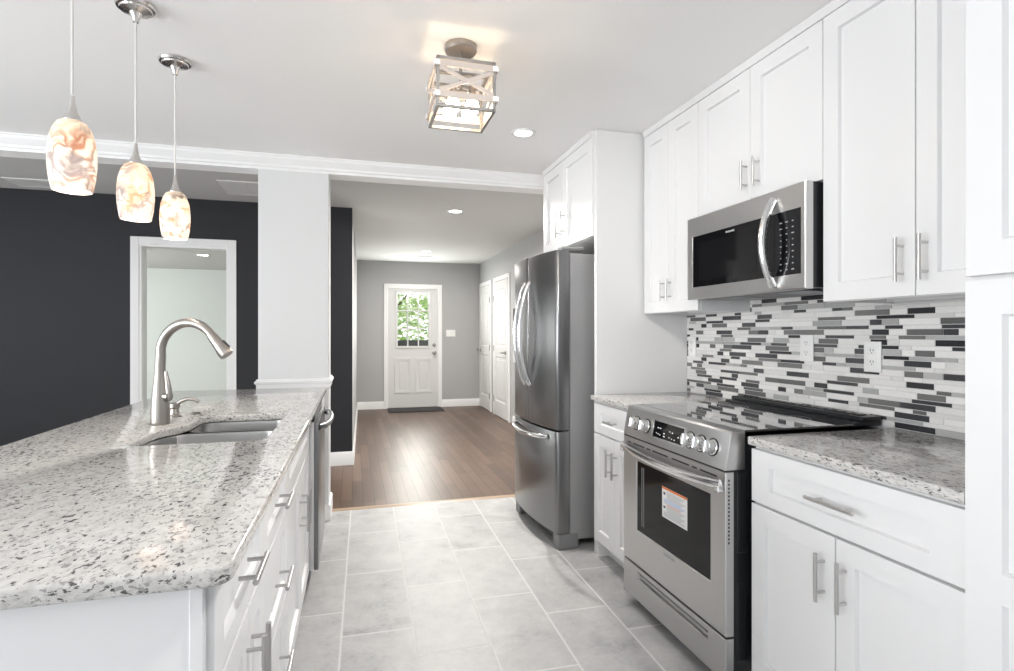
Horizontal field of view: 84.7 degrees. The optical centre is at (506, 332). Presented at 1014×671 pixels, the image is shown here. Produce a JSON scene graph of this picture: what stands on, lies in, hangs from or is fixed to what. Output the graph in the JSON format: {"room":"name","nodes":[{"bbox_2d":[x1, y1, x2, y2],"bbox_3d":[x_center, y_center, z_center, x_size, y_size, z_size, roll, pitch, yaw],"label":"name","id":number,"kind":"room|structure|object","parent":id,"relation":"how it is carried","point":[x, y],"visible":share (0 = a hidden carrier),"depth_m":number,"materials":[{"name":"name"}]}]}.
{"room":"kitchen","nodes":[
{"label":"kitchen","id":0,"kind":"room"},
{"bbox_2d":[0,188,351,451],"bbox_3d":[-3.763,0.032,4.782,4.685,2.470,0.120,0,0,-15],"label":"wall","id":1,"kind":"structure","parent":0,"point":[65,258],"depth_m":4.76,"materials":[{"name":"grey paint"}]},
{"bbox_2d":[130,236,235,404],"bbox_3d":[-2.891,0.211,5.017,0.842,2.111,0.150,0,0,-15],"label":"trim","id":2,"kind":"structure","parent":1,"relation":"attached to","point":[139,245],"depth_m":4.93,"materials":[{"name":"white paint"}]},
{"bbox_2d":[331,451,353,465],"bbox_3d":[-1.952,1.202,5.211,1.003,0.130,0.014,0,0,-15],"label":"baseboard","id":3,"kind":"structure","parent":1,"relation":"attached to","point":[337,458],"depth_m":5.31,"materials":[{"name":"white paint"}]},
{"bbox_2d":[147,268,225,398],"bbox_3d":[-5.216,0.032,7.639,6.000,2.470,6.200,0,0,-15],"label":"wall","id":4,"kind":"structure","parent":0,"point":[192,363],"depth_m":10.48,"materials":[{"name":"paint"}]},
{"bbox_2d":[0,156,542,269],"bbox_3d":[-3.896,-1.253,7.365,8.400,0.100,8.130,0,0,-15],"label":"ceiling","id":5,"kind":"structure","parent":0,"point":[393,222],"depth_m":5.60,"materials":[{"name":"paint"}]},
{"bbox_2d":[1,177,49,187],"bbox_3d":[-3.709,-1.198,4.465,0.460,0.010,0.260,0,0,-15],"label":"ceiling vent","id":6,"kind":"object","parent":5,"relation":"in","point":[22,182],"visible":0.56,"depth_m":4.42,"materials":[{"name":"white plastic"}]},
{"bbox_2d":[216,179,257,195],"bbox_3d":[-2.162,-1.198,4.611,0.360,0.010,0.440,0,0,-15],"label":"ceiling vent","id":7,"kind":"object","parent":5,"relation":"in","point":[231,187],"visible":0.67,"depth_m":4.57,"materials":[{"name":"white plastic"}]},
{"bbox_2d":[447,209,463,212],"bbox_3d":[-0.509,-1.199,5.482,0.168,0.006,0.168,0,0,-15],"label":"recessed light","id":8,"kind":"object","parent":5,"relation":"in","point":[450,210],"visible":1,"depth_m":5.48,"materials":[{"name":"white paint"}]},
{"bbox_2d":[0,151,542,193],"bbox_3d":[-2.311,-1.190,3.544,6.827,0.225,0.130,0,0,-15],"label":"wall header","id":9,"kind":"structure","parent":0,"point":[2,153],"depth_m":3.76,"materials":[{"name":"paint"}]},
{"bbox_2d":[0,132,542,189],"bbox_3d":[-2.327,-1.125,3.440,6.540,0.094,0.062,0,0,-15],"label":"trim","id":10,"kind":"structure","parent":9,"relation":"attached to","point":[9,141],"depth_m":3.67,"materials":[{"name":"white paint"}]},
{"bbox_2d":[258,169,330,504],"bbox_3d":[-1.463,0.047,3.859,0.443,2.440,0.302,0,0,-15],"label":"wall column","id":11,"kind":"structure","parent":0,"point":[294,208],"depth_m":3.72,"materials":[{"name":"paint"}]},
{"bbox_2d":[254,375,333,388],"bbox_3d":[-1.463,0.336,3.859,0.487,0.064,0.346,0,0,-15],"label":"trim","id":12,"kind":"structure","parent":11,"relation":"attached to","point":[297,382],"depth_m":3.70,"materials":[{"name":"white paint"}]},
{"bbox_2d":[325,492,332,520],"bbox_3d":[-1.463,1.215,3.859,0.471,0.104,0.330,0,0,-15],"label":"trim","id":13,"kind":"structure","parent":11,"relation":"attached to","point":[328,508],"depth_m":3.76,"materials":[{"name":"white paint"}]},
{"bbox_2d":[352,209,356,450],"bbox_3d":[-2.034,0.032,7.248,0.168,2.470,3.945,0,0,-15],"label":"wall","id":14,"kind":"structure","parent":0,"point":[354,257],"depth_m":6.63,"materials":[{"name":"grey paint"}]},
{"bbox_2d":[353,403,357,457],"bbox_3d":[-1.973,1.204,7.262,0.014,0.125,3.951,0,0,-15],"label":"baseboard","id":15,"kind":"structure","parent":14,"relation":"attached to","point":[354,442],"depth_m":6.51,"materials":[{"name":"white paint"}]},
{"bbox_2d":[0,0,832,174],"bbox_3d":[-0.949,-1.223,-1.356,6.950,0.100,10.090,0,0,-15],"label":"ceiling","id":16,"kind":"structure","parent":0,"point":[340,79],"depth_m":2.45,"materials":[{"name":"paint"}]},
{"bbox_2d":[46,0,96,194],"bbox_3d":[-1.241,-0.789,1.587,0.128,0.768,0.128,0,0,-15],"label":"pendant lamp","id":17,"kind":"object","parent":16,"relation":"hanging from","point":[71,152],"visible":1,"depth_m":1.55,"materials":[{"name":"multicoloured glass"}]},
{"bbox_2d":[114,0,156,221],"bbox_3d":[-1.328,-0.789,1.989,0.128,0.768,0.128,0,0,-15],"label":"pendant lamp","id":18,"kind":"object","parent":16,"relation":"hanging from","point":[135,191],"visible":1,"depth_m":1.96,"materials":[{"name":"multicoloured glass"}]},
{"bbox_2d":[158,53,191,240],"bbox_3d":[-1.427,-0.789,2.392,0.128,0.768,0.128,0,0,-15],"label":"pendant lamp","id":19,"kind":"object","parent":16,"relation":"hanging from","point":[174,213],"visible":1,"depth_m":2.36,"materials":[{"name":"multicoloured glass"}]},
{"bbox_2d":[426,38,498,132],"bbox_3d":[-0.189,-1.021,2.276,0.255,0.302,0.265,0,0,-15],"label":"lantern","id":20,"kind":"object","parent":16,"relation":"attached to","point":[459,51],"visible":1,"depth_m":2.21,"materials":[{"name":"silver metal"}]},
{"bbox_2d":[443,97,456,120],"bbox_3d":[-0.237,-0.939,2.303,0.056,0.113,0.056,0,0,-15],"label":"bulb","id":21,"kind":"object","parent":20,"relation":"attached to","point":[449,116],"depth_m":2.29,"materials":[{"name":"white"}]},
{"bbox_2d":[446,87,459,112],"bbox_3d":[-0.216,-0.939,2.228,0.056,0.113,0.056,0,0,-15],"label":"bulb","id":22,"kind":"object","parent":20,"relation":"attached to","point":[455,101],"depth_m":2.21,"materials":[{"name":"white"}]},
{"bbox_2d":[462,99,474,121],"bbox_3d":[-0.162,-0.939,2.323,0.056,0.113,0.056,0,0,-15],"label":"bulb","id":23,"kind":"object","parent":20,"relation":"attached to","point":[466,117],"depth_m":2.31,"materials":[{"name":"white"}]},
{"bbox_2d":[466,86,478,114],"bbox_3d":[-0.141,-0.939,2.248,0.056,0.113,0.056,0,0,-15],"label":"bulb","id":24,"kind":"object","parent":20,"relation":"attached to","point":[474,103],"depth_m":2.23,"materials":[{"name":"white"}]},
{"bbox_2d":[511,128,535,137],"bbox_3d":[0.095,-1.169,3.252,0.148,0.006,0.148,0,0,-15],"label":"recessed light","id":25,"kind":"object","parent":16,"relation":"in","point":[519,132],"visible":1,"depth_m":3.24,"materials":[{"name":"white paint"}]},
{"bbox_2d":[357,260,479,401],"bbox_3d":[-1.462,0.032,9.524,2.360,2.470,0.140,0,0,-15],"label":"wall","id":26,"kind":"structure","parent":0,"point":[460,283],"depth_m":9.51,"materials":[{"name":"grey paint"}]},
{"bbox_2d":[357,401,383,409],"bbox_3d":[-2.262,1.204,9.223,0.437,0.125,0.014,0,0,-15],"label":"baseboard","id":27,"kind":"structure","parent":26,"relation":"attached to","point":[361,405],"depth_m":9.22,"materials":[{"name":"white paint"}]},
{"bbox_2d":[388,289,437,407],"bbox_3d":[-1.585,0.255,9.406,0.826,2.000,0.111,0,0,-15],"label":"door","id":28,"kind":"structure","parent":26,"relation":"in","point":[412,370],"depth_m":9.42,"materials":[{"name":"white paint"}]},
{"bbox_2d":[384,284,441,408],"bbox_3d":[-1.603,0.221,9.474,0.974,2.092,0.160,0,0,-15],"label":"trim","id":29,"kind":"structure","parent":26,"relation":"attached to","point":[386,286],"depth_m":9.39,"materials":[{"name":"white paint"}]},
{"bbox_2d":[446,330,454,336],"bbox_3d":[-0.969,0.004,9.581,0.160,0.115,0.010,0,0,-15],"label":"light switch","id":30,"kind":"object","parent":26,"relation":"attached to","point":[449,333],"visible":1,"depth_m":9.58,"materials":[{"name":"white plastic"}]},
{"bbox_2d":[442,398,478,406],"bbox_3d":[-0.799,1.204,9.626,0.682,0.125,0.014,0,0,-15],"label":"baseboard","id":31,"kind":"structure","parent":26,"relation":"attached to","point":[475,401],"depth_m":9.62,"materials":[{"name":"white paint"}]},
{"bbox_2d":[291,406,711,670],"bbox_3d":[-2.545,1.317,2.462,8.400,0.100,18.300,0,0,-15],"label":"floor","id":32,"kind":"structure","parent":0,"point":[472,585],"depth_m":2.87,"materials":[{"name":"grey tile"}]},
{"bbox_2d":[0,588,205,670],"bbox_3d":[-0.858,0.825,0.756,0.807,0.883,0.018,0,0,-15],"label":"island end panel","id":33,"kind":"object","parent":32,"relation":"on","point":[165,631],"visible":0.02,"depth_m":0.82,"materials":[{"name":"white paint"}]},
{"bbox_2d":[155,427,311,667],"bbox_3d":[-1.140,0.825,2.196,0.689,0.882,0.920,0,0,-15],"label":"base cabinet","id":34,"kind":"object","parent":32,"relation":"on","point":[299,513],"visible":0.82,"depth_m":2.21,"materials":[{"name":"white paint"}]},
{"bbox_2d":[206,517,270,670],"bbox_3d":[-0.820,0.825,1.034,0.689,0.882,0.492,0,0,-15],"label":"base cabinet","id":35,"kind":"object","parent":32,"relation":"on","point":[236,639],"visible":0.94,"depth_m":1.09,"materials":[{"name":"white paint"}]},
{"bbox_2d":[176,401,333,570],"bbox_3d":[-1.310,0.830,2.955,0.743,0.874,0.623,0,0,-15],"label":"dishwasher","id":36,"kind":"object","parent":32,"relation":"on","point":[317,427],"visible":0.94,"depth_m":2.73,"materials":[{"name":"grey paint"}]},
{"bbox_2d":[264,471,294,670],"bbox_3d":[-0.951,0.825,1.512,0.689,0.882,0.500,0,0,-15],"label":"base cabinet","id":37,"kind":"object","parent":32,"relation":"on","point":[276,583],"visible":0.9,"depth_m":1.62,"materials":[{"name":"white paint"}]},
{"bbox_2d":[387,407,443,412],"bbox_3d":[-1.506,1.260,9.138,0.890,0.014,0.460,0,0,-15],"label":"doormat","id":38,"kind":"object","parent":32,"relation":"on","point":[414,409],"visible":1,"depth_m":9.11,"materials":[{"name":"grey fabric"}]},
{"bbox_2d":[332,494,514,511],"bbox_3d":[-0.250,1.263,4.240,2.090,0.006,0.052,0,0,-15],"label":"trim","id":39,"kind":"structure","parent":32,"relation":"on","point":[512,495],"depth_m":4.13,"materials":[{"name":"brown wood"}]},
{"bbox_2d":[512,246,593,549],"bbox_3d":[0.491,0.379,3.700,0.918,1.775,0.773,0,0,-18],"label":"refrigerator","id":40,"kind":"object","parent":32,"relation":"on","point":[553,312],"visible":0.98,"depth_m":3.29,"materials":[{"name":"grey metal"}]},
{"bbox_2d":[594,401,626,567],"bbox_3d":[0.843,0.825,3.004,0.667,0.882,0.485,0,0,-15],"label":"base cabinet","id":41,"kind":"object","parent":32,"relation":"on","point":[609,420],"visible":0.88,"depth_m":3.00,"materials":[{"name":"white paint"}]},
{"bbox_2d":[591,392,725,409],"bbox_3d":[0.852,0.368,3.015,0.627,0.030,0.525,0,0,-15],"label":"countertop","id":42,"kind":"structure","parent":41,"relation":"on","point":[623,401],"depth_m":3.00,"materials":[{"name":"white stone"}]},
{"bbox_2d":[542,129,687,552],"bbox_3d":[0.657,0.047,3.713,0.650,2.438,0.921,0,0,-15],"label":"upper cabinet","id":43,"kind":"object","parent":32,"relation":"on","point":[593,193],"visible":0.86,"depth_m":3.26,"materials":[{"name":"white paint"}]},
{"bbox_2d":[620,395,880,670],"bbox_3d":[0.968,0.789,2.370,0.732,0.955,0.756,0,0,-15],"label":"range","id":44,"kind":"object","parent":32,"relation":"on","point":[688,500],"visible":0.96,"depth_m":2.13,"materials":[{"name":"silver metal"}]},
{"bbox_2d":[640,401,853,432],"bbox_3d":[0.965,0.345,2.370,0.482,0.009,0.746,0,0,-15],"label":"cooktop","id":45,"kind":"object","parent":44,"relation":"in","point":[745,417],"depth_m":2.24,"materials":[{"name":"black glass"}]},
{"bbox_2d":[752,447,964,670],"bbox_3d":[1.216,0.825,1.650,0.667,0.882,0.700,0,0,-15],"label":"base cabinet","id":46,"kind":"object","parent":32,"relation":"on","point":[851,572],"visible":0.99,"depth_m":1.53,"materials":[{"name":"white paint"}]},
{"bbox_2d":[748,428,964,504],"bbox_3d":[1.224,0.368,1.653,0.632,0.030,0.701,0,0,-15],"label":"countertop","id":47,"kind":"structure","parent":46,"relation":"on","point":[932,465],"depth_m":1.61,"materials":[{"name":"white stone"}]},
{"bbox_2d":[965,0,1013,670],"bbox_3d":[1.384,0.047,1.014,0.682,2.438,0.610,0,0,-15],"label":"pantry cabinet","id":48,"kind":"object","parent":32,"relation":"on","point":[989,297],"visible":1,"depth_m":1.18,"materials":[{"name":"white paint"}]},
{"bbox_3d":[-1.551,0.825,2.035,0.150,0.883,2.812,0,0,-15],"label":"panel","id":49,"kind":"object","parent":32,"relation":"on","visible":0},
{"bbox_2d":[0,387,325,609],"bbox_3d":[-1.224,0.368,2.111,0.894,0.030,2.879,0,0,-15],"label":"countertop","id":50,"kind":"structure","parent":49,"relation":"on","point":[89,511],"depth_m":1.18,"materials":[{"name":"white stone"}]},
{"bbox_2d":[170,397,199,417],"bbox_3d":[-1.365,0.311,2.352,0.125,0.084,0.052,0,0,-15],"label":"soap dispenser","id":51,"kind":"object","parent":50,"relation":"on","point":[174,406],"visible":0.9,"depth_m":2.33,"materials":[{"name":"silver metal"}]},
{"bbox_2d":[150,318,232,425],"bbox_3d":[-1.214,0.148,2.145,0.322,0.410,0.068,0,0,3],"label":"faucet","id":52,"kind":"object","parent":50,"relation":"on","point":[161,395],"visible":1,"depth_m":2.13,"materials":[{"name":"silver metal"}]},
{"bbox_2d":[143,420,280,445],"bbox_3d":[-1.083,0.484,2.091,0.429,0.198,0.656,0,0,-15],"label":"sink","id":53,"kind":"object","parent":50,"relation":"in","point":[246,430],"visible":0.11,"depth_m":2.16,"materials":[{"name":"metal"}]},
{"bbox_2d":[480,230,542,423],"bbox_3d":[0.335,0.032,7.120,0.173,2.470,5.450,0,0,-15],"label":"wall","id":54,"kind":"structure","parent":0,"point":[503,263],"depth_m":7.78,"materials":[{"name":"grey paint"}]},
{"bbox_2d":[476,284,489,410],"bbox_3d":[-0.399,0.236,9.271,0.098,2.038,0.711,0,0,-15],"label":"door","id":55,"kind":"structure","parent":54,"relation":"in","point":[484,349],"depth_m":9.26,"materials":[{"name":"white paint"}]},
{"bbox_2d":[479,279,491,411],"bbox_3d":[-0.362,0.206,9.287,0.018,2.122,0.844,0,0,-15],"label":"trim","id":56,"kind":"structure","parent":54,"relation":"attached to","point":[488,282],"depth_m":8.90,"materials":[{"name":"white paint"}]},
{"bbox_2d":[493,278,507,420],"bbox_3d":[-0.118,0.236,8.281,0.081,2.038,0.791,0,0,-15],"label":"door","id":57,"kind":"structure","parent":54,"relation":"in","point":[500,298],"depth_m":8.23,"materials":[{"name":"white paint"}]},
{"bbox_2d":[493,272,509,422],"bbox_3d":[-0.086,0.206,8.285,0.018,2.122,0.924,0,0,-15],"label":"trim","id":58,"kind":"structure","parent":54,"relation":"attached to","point":[507,275],"depth_m":7.86,"materials":[{"name":"white paint"}]},
{"bbox_2d":[688,298,964,440],"bbox_3d":[2.268,-0.003,-0.439,0.250,2.540,10.150,0,0,-15],"label":"wall","id":59,"kind":"structure","parent":0,"point":[879,426],"depth_m":2.05,"materials":[{"name":"paint"}]},
{"bbox_2d":[643,96,749,313],"bbox_3d":[1.002,-0.641,3.034,0.345,1.061,0.530,0,0,-15],"label":"upper cabinet","id":60,"kind":"object","parent":59,"relation":"attached to","point":[671,144],"visible":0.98,"depth_m":2.97,"materials":[{"name":"white paint"}]},
{"bbox_2d":[696,10,823,215],"bbox_3d":[1.173,-0.864,2.414,0.345,0.617,0.756,0,0,-15],"label":"upper cabinet","id":61,"kind":"object","parent":59,"relation":"attached to","point":[760,124],"visible":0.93,"depth_m":2.31,"materials":[{"name":"white paint"}]},
{"bbox_2d":[688,180,822,299],"bbox_3d":[1.119,-0.355,2.401,0.436,0.394,0.738,0,0,-15],"label":"microwave","id":62,"kind":"object","parent":61,"relation":"attached to","point":[769,245],"visible":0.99,"depth_m":2.23,"materials":[{"name":"silver metal"}]},
{"bbox_2d":[687,295,964,439],"bbox_3d":[1.358,0.091,2.376,0.008,0.522,2.027,0,0,-15],"label":"backsplash","id":63,"kind":"structure","parent":59,"relation":"attached to","point":[920,386],"depth_m":2.28,"materials":[{"name":"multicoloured tile"}]},
{"bbox_2d":[688,337,695,356],"bbox_3d":[1.096,0.080,3.294,0.008,0.118,0.074,0,0,-15],"label":"wall outlet","id":64,"kind":"object","parent":63,"relation":"attached to","point":[691,340],"visible":1,"depth_m":3.29,"materials":[{"name":"white plastic"}]},
{"bbox_2d":[800,335,813,361],"bbox_3d":[1.326,0.067,2.461,0.008,0.118,0.074,0,0,-15],"label":"wall outlet","id":65,"kind":"object","parent":63,"relation":"attached to","point":[806,341],"visible":1,"depth_m":2.45,"materials":[{"name":"white plastic"}]},
{"bbox_2d":[803,340,808,345],"bbox_3d":[1.323,0.045,2.460,0.002,0.028,0.034,0,0,-15],"label":"receptacle","id":66,"kind":"object","parent":65,"relation":"attached to","point":[805,342],"depth_m":2.46,"materials":[{"name":"white plastic"}]},
{"bbox_2d":[803,350,808,355],"bbox_3d":[1.323,0.089,2.460,0.002,0.028,0.034,0,0,-15],"label":"receptacle","id":67,"kind":"object","parent":65,"relation":"attached to","point":[805,352],"depth_m":2.46,"materials":[{"name":"white plastic"}]},
{"bbox_2d":[864,341,881,372],"bbox_3d":[1.412,0.092,2.148,0.008,0.118,0.074,0,0,-15],"label":"wall outlet","id":68,"kind":"object","parent":63,"relation":"attached to","point":[872,350],"visible":1,"depth_m":2.14,"materials":[{"name":"white plastic"}]},
{"bbox_2d":[868,347,875,354],"bbox_3d":[1.409,0.070,2.147,0.002,0.028,0.034,0,0,-15],"label":"receptacle","id":69,"kind":"object","parent":68,"relation":"attached to","point":[871,350],"depth_m":2.15,"materials":[{"name":"white plastic"}]},
{"bbox_2d":[868,359,875,365],"bbox_3d":[1.409,0.114,2.147,0.002,0.028,0.034,0,0,-15],"label":"receptacle","id":70,"kind":"object","parent":68,"relation":"attached to","point":[871,362],"depth_m":2.15,"materials":[{"name":"white plastic"}]},
{"bbox_2d":[820,0,971,303],"bbox_3d":[1.369,-0.641,1.703,0.345,1.061,0.720,0,0,-15],"label":"upper cabinet","id":71,"kind":"object","parent":59,"relation":"attached to","point":[894,71],"visible":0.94,"depth_m":1.76,"materials":[{"name":"white paint"}]},
{"label":"outside","id":72,"kind":"structure","parent":0,"visible":0},
{"bbox_3d":[-5.628,1.467,24.199,26.000,0.100,30.350,0,0,-15],"label":"ground","id":73,"kind":"structure","parent":72,"visible":0},
{"bbox_2d":[398,340,427,345],"bbox_3d":[-1.756,0.767,12.023,4.200,1.300,0.115,0,0,-15],"label":"fence","id":74,"kind":"object","parent":73,"relation":"on","point":[400,342],"visible":0.02,"depth_m":11.89,"materials":[{"name":"grey plastic"}]},
{"bbox_2d":[398,294,427,339],"bbox_3d":[-3.502,-0.957,16.144,3.084,4.755,3.034,0,0,-15],"label":"tree","id":75,"kind":"object","parent":73,"relation":"on","point":[425,299],"visible":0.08,"depth_m":16.06,"materials":[{"name":"green plant"}]},
{"bbox_2d":[398,297,427,339],"bbox_3d":[-3.399,-0.047,23.652,16.229,3.040,1.696,0,0,-15],"label":"hedge","id":76,"kind":"object","parent":73,"relation":"on","point":[423,303],"visible":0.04,"depth_m":23.34,"materials":[{"name":"green plant"}]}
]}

